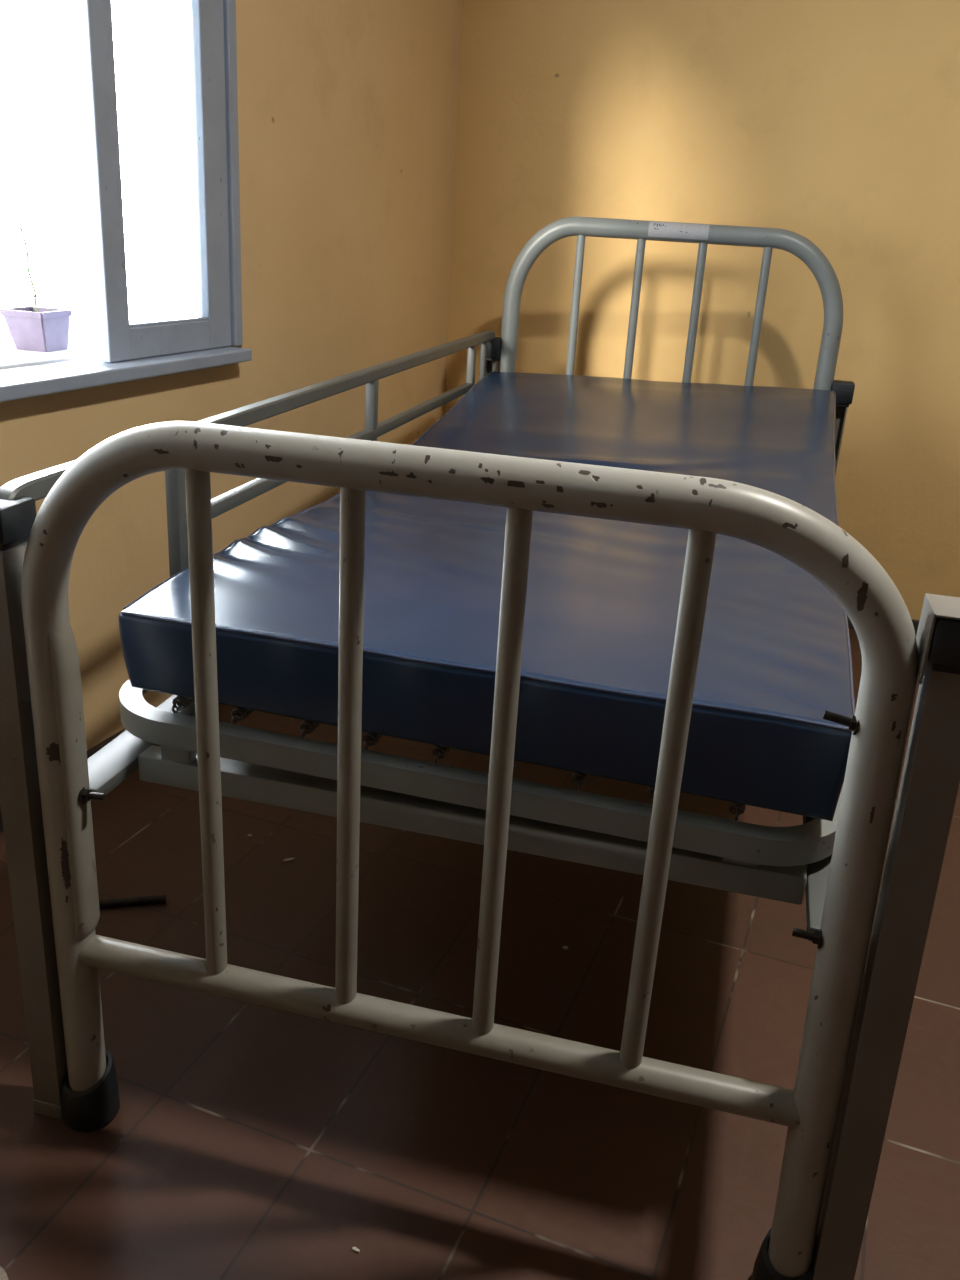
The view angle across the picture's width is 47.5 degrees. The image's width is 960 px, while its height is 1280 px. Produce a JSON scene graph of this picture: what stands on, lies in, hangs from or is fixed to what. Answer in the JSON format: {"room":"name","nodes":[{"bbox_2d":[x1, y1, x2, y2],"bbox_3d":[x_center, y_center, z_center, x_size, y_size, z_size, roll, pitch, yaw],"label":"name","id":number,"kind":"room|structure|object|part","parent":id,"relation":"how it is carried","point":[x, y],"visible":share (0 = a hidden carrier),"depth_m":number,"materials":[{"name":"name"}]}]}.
{"room":"hospital room","nodes":[
{"label":"hospital room","id":0,"kind":"room"},
{"bbox_2d":[0,0,462,749],"bbox_3d":[-1.232,-0.624,0.718,0.100,2.750,6.100,11,22,19],"label":"wall","id":1,"kind":"structure","parent":0,"point":[348,109],"depth_m":2.67,"materials":[{"name":"paint"}]},
{"bbox_2d":[0,325,96,369],"bbox_3d":[-1.150,-0.417,1.765,0.374,0.032,1.899,11,22,19],"label":"windowsill","id":2,"kind":"structure","parent":1,"relation":"attached to","point":[82,339],"depth_m":2.17,"materials":[{"name":"paint"}]},
{"bbox_2d":[0,227,72,351],"bbox_3d":[-0.881,-0.693,2.155,0.099,0.231,0.101,9,22,14],"label":"potted plant","id":3,"kind":"object","parent":2,"relation":"on","point":[31,328],"visible":1,"depth_m":2.15,"materials":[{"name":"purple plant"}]},
{"bbox_3d":[-0.882,-0.714,2.134,0.010,0.166,0.026,9,22,13],"label":"stem","id":4,"kind":"part","parent":3,"relation":"part of","materials":[{"name":"green plant"}]},
{"bbox_3d":[-0.885,-0.622,2.182,0.099,0.078,0.100,9,22,13],"label":"pot","id":5,"kind":"part","parent":3,"relation":"part of","materials":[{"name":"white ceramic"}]},
{"bbox_2d":[0,729,125,832],"bbox_3d":[-1.257,0.642,1.184,0.012,0.055,6.100,11,22,19],"label":"baseboard","id":6,"kind":"structure","parent":1,"relation":"attached to","point":[90,752],"depth_m":2.27,"materials":[{"name":"paint"}]},
{"bbox_2d":[0,0,251,401],"bbox_3d":[-0.893,-0.976,1.428,0.154,1.345,1.954,11,22,19],"label":"window","id":7,"kind":"structure","parent":1,"relation":"in","point":[126,351],"depth_m":2.19,"materials":[{"name":"paint"}]},
{"bbox_3d":[-0.928,-0.355,1.647,0.135,0.026,1.920,11,22,19],"label":"sill","id":8,"kind":"part","parent":7,"relation":"part of","materials":[{"name":"paint"}]},
{"bbox_3d":[-0.619,-1.200,2.071,0.032,1.277,0.418,11,22,19],"label":"sash","id":9,"kind":"part","parent":7,"relation":"part of","materials":[{"name":"paint"}]},
{"bbox_3d":[-0.891,-0.998,1.448,0.079,1.318,1.903,11,22,19],"label":"frame","id":10,"kind":"part","parent":7,"relation":"part of","materials":[{"name":"paint"}]},
{"bbox_2d":[0,628,959,1279],"bbox_3d":[0.708,1.079,0.521,4.450,0.060,6.300,11,22,19],"label":"floor","id":11,"kind":"structure","parent":0,"point":[244,1140],"depth_m":1.51,"materials":[{"name":"tile"}]},
{"bbox_2d":[0,1266,8,1279],"bbox_3d":[-1.056,0.700,1.128,0.950,0.010,0.620,13,23,24],"label":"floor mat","id":12,"kind":"object","parent":11,"relation":"on","point":[3,1276],"visible":1,"depth_m":1.20,"materials":[{"name":"fabric"}]},
{"bbox_2d":[99,894,165,907],"bbox_3d":[-0.599,0.445,1.855,0.123,0.015,0.014,-2,22,-13],"label":"metal rod","id":13,"kind":"object","parent":11,"relation":"on","point":[153,899],"visible":0.91,"depth_m":1.85,"materials":[{"name":"metal"}]},
{"bbox_2d":[282,858,294,861],"bbox_3d":[-0.354,0.406,2.012,0.024,0.003,0.007,-5,23,-21],"label":"scrap","id":14,"kind":"object","parent":11,"relation":"on","point":[285,859],"visible":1,"depth_m":2.01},
{"bbox_2d":[352,1247,359,1252],"bbox_3d":[-0.144,0.707,1.264,0.010,0.003,0.004,11,22,19],"label":"scrap","id":15,"kind":"object","parent":11,"relation":"on","point":[354,1249],"visible":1,"depth_m":1.26,"materials":[{"name":"beige paper"}]},
{"bbox_2d":[0,216,959,1279],"bbox_3d":[0.217,-0.211,2.111,1.035,1.146,2.231,8,22,12],"label":"hospital bed","id":16,"kind":"object","parent":11,"relation":"on","point":[837,1110],"visible":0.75,"depth_m":1.17,"materials":[{"name":"beige metal"}]},
{"bbox_3d":[-0.534,0.226,1.294,0.039,0.794,0.044,8,22,12],"label":"guard post","id":17,"kind":"part","parent":16,"relation":"part of","materials":[{"name":"metal"}]},
{"bbox_3d":[-0.557,0.604,1.440,0.042,0.022,0.048,8,22,12],"label":"foot plate","id":18,"kind":"part","parent":16,"relation":"part of","materials":[{"name":"metal"}]},
{"bbox_3d":[-0.471,0.164,1.254,0.037,0.416,0.039,8,22,12],"label":"mounting plate","id":19,"kind":"part","parent":16,"relation":"part of","materials":[{"name":"white metal"}]},
{"bbox_3d":[-0.216,-0.169,2.247,0.056,0.018,2.095,8,22,12],"label":"rail","id":20,"kind":"part","parent":16,"relation":"part of","materials":[{"name":"metal"}]},
{"bbox_3d":[-0.238,-0.503,2.132,0.024,0.044,2.164,8,22,12],"label":"guard rail","id":21,"kind":"part","parent":16,"relation":"part of","materials":[{"name":"metal"}]},
{"bbox_3d":[-0.033,0.213,1.297,0.813,0.036,0.034,8,22,12],"label":"rail","id":22,"kind":"part","parent":16,"relation":"part of","materials":[{"name":"metal"}]},
{"bbox_3d":[0.203,-0.161,2.152,0.908,0.050,1.982,8,22,12],"label":"spring frame","id":23,"kind":"part","parent":16,"relation":"part of","materials":[{"name":"metal"}]},
{"bbox_3d":[0.005,-0.720,3.079,0.016,0.255,0.022,8,22,12],"label":"slide rod","id":24,"kind":"part","parent":16,"relation":"part of","materials":[{"name":"metal"}]},
{"bbox_2d":[118,371,855,820],"bbox_3d":[0.231,-0.289,2.094,0.925,0.214,1.967,8,22,12],"label":"mattress","id":25,"kind":"object","parent":16,"relation":"on","point":[603,595],"visible":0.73,"depth_m":1.37,"materials":[{"name":"blue leather"}]},
{"bbox_3d":[0.015,-0.492,3.251,0.040,0.788,0.044,8,22,12],"label":"guard post","id":26,"kind":"part","parent":16,"relation":"part of","materials":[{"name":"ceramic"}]},
{"bbox_3d":[0.491,-0.585,3.084,0.922,1.116,0.049,8,22,12],"label":"headboard","id":27,"kind":"part","parent":16,"relation":"part of","materials":[{"name":"white metal"}]},
{"bbox_3d":[0.620,-0.047,2.061,0.044,0.018,2.095,8,22,12],"label":"rail","id":28,"kind":"part","parent":16,"relation":"part of","materials":[{"name":"metal"}]},
{"bbox_3d":[0.950,-0.337,3.049,0.040,0.751,0.044,8,22,12],"label":"guard post","id":29,"kind":"part","parent":16,"relation":"part of","materials":[{"name":"metal"}]},
{"bbox_3d":[0.403,0.357,1.083,0.061,0.808,0.044,8,22,12],"label":"guard post","id":30,"kind":"part","parent":16,"relation":"part of","materials":[{"name":"metal"}]},
{"bbox_3d":[0.420,-0.026,0.938,0.061,0.002,0.061,8,22,12],"label":"cap plate","id":31,"kind":"part","parent":16,"relation":"part of","materials":[{"name":"metal"}]},
{"bbox_2d":[444,0,959,619],"bbox_3d":[1.921,-1.207,2.732,4.250,2.750,0.100,11,22,19],"label":"wall","id":32,"kind":"structure","parent":0,"point":[834,124],"depth_m":3.17,"materials":[{"name":"paint"}]},
{"bbox_2d":[847,615,919,634],"bbox_3d":[1.829,0.065,3.164,4.238,0.060,0.012,11,22,19],"label":"baseboard","id":33,"kind":"structure","parent":32,"relation":"attached to","point":[915,622],"depth_m":3.33,"materials":[{"name":"paint"}]}
]}

